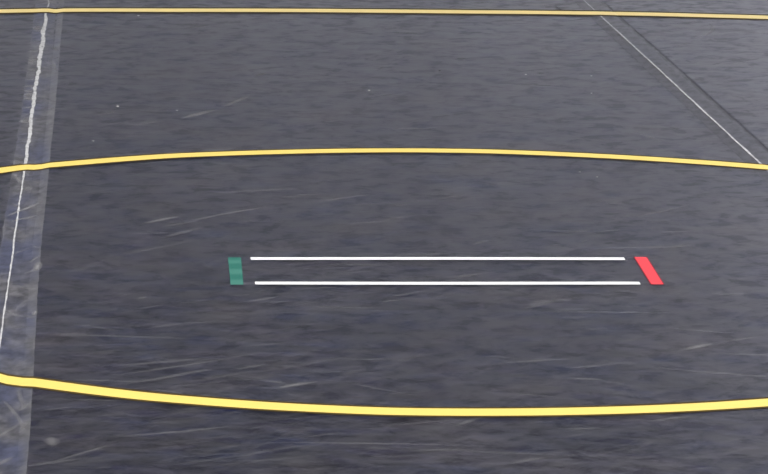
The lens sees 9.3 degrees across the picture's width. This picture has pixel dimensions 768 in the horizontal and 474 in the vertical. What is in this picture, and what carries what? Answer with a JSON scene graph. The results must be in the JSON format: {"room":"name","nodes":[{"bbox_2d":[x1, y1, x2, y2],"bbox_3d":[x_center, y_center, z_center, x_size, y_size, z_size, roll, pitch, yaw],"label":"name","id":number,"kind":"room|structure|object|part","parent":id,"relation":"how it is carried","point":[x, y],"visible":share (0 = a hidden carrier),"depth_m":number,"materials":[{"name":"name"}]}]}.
{"room":"wrestling room","nodes":[
{"label":"wrestling room","id":0,"kind":"room"},
{"bbox_3d":[0.121,0.137,9.699,18.000,0.060,24.000,0,10,-3],"label":"floor","id":1,"kind":"structure","parent":0,"visible":0},
{"bbox_2d":[0,0,35,246],"bbox_3d":[-3.038,-0.033,10.192,4.552,0.038,13.800,0,10,-3],"label":"mat","id":2,"kind":"object","parent":1,"relation":"on","point":[15,29],"visible":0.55,"depth_m":12.47,"materials":[{"name":"plastic"}]},
{"bbox_2d":[26,0,767,473],"bbox_3d":[0.160,-0.031,10.384,2.003,0.039,13.800,0,10,-3],"label":"mat","id":3,"kind":"object","parent":1,"relation":"on","point":[135,290],"depth_m":9.92,"materials":[{"name":"plastic"}]},
{"bbox_2d":[0,0,64,473],"bbox_3d":[-0.862,-0.265,11.578,0.125,0.003,9.950,0,10,-3],"label":"tape","id":4,"kind":"object","parent":3,"relation":"on","point":[20,254],"visible":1,"depth_m":10.00,"materials":[{"name":"grey"}]},
{"bbox_3d":[-0.304,0.069,9.660,0.028,0.001,0.318,0,10,-3],"label":"marker strip","id":5,"kind":"part","parent":3,"relation":"part of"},
{"bbox_2d":[0,148,767,416],"bbox_3d":[0.125,0.051,9.798,3.135,0.003,3.135,0,10,-3],"label":"circle line","id":6,"kind":"object","parent":3,"relation":"on","point":[5,379],"visible":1,"depth_m":8.40,"materials":[{"name":"yellow paint"}]},
{"bbox_2d":[250,257,624,259],"bbox_3d":[0.113,0.045,9.828,0.783,0.001,0.033,0,10,-3],"label":"starting line","id":7,"kind":"object","parent":3,"relation":"on","point":[252,258],"visible":1,"depth_m":9.83,"materials":[{"name":"white paint"}]},
{"bbox_2d":[255,282,640,284],"bbox_3d":[0.130,0.094,9.546,0.783,0.001,0.033,0,10,-3],"label":"starting line","id":8,"kind":"object","parent":3,"relation":"on","point":[286,283],"visible":1,"depth_m":9.54,"materials":[{"name":"white paint"}]},
{"bbox_3d":[0.547,0.069,9.716,0.030,0.001,0.319,0,10,-3],"label":"marker strip","id":9,"kind":"part","parent":3,"relation":"part of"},
{"bbox_2d":[603,0,767,147],"bbox_3d":[3.113,-0.028,10.561,4.723,0.038,13.800,0,10,-3],"label":"mat","id":10,"kind":"object","parent":1,"relation":"on","point":[727,59],"visible":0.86,"depth_m":13.27,"materials":[{"name":"plastic"}]},
{"bbox_2d":[0,7,767,19],"bbox_3d":[0.139,0.053,9.788,9.039,0.003,9.006,0,10,-3],"label":"circle line","id":11,"kind":"object","parent":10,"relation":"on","point":[41,9],"visible":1,"depth_m":13.98,"materials":[{"name":"yellow paint"}]},
{"bbox_2d":[573,0,767,183],"bbox_3d":[0.856,-0.268,11.701,0.092,0.001,9.996,0,10,-5],"label":"tape","id":12,"kind":"object","parent":10,"relation":"on","point":[719,121],"visible":1,"depth_m":12.41,"materials":[{"name":"plastic"}]}
]}

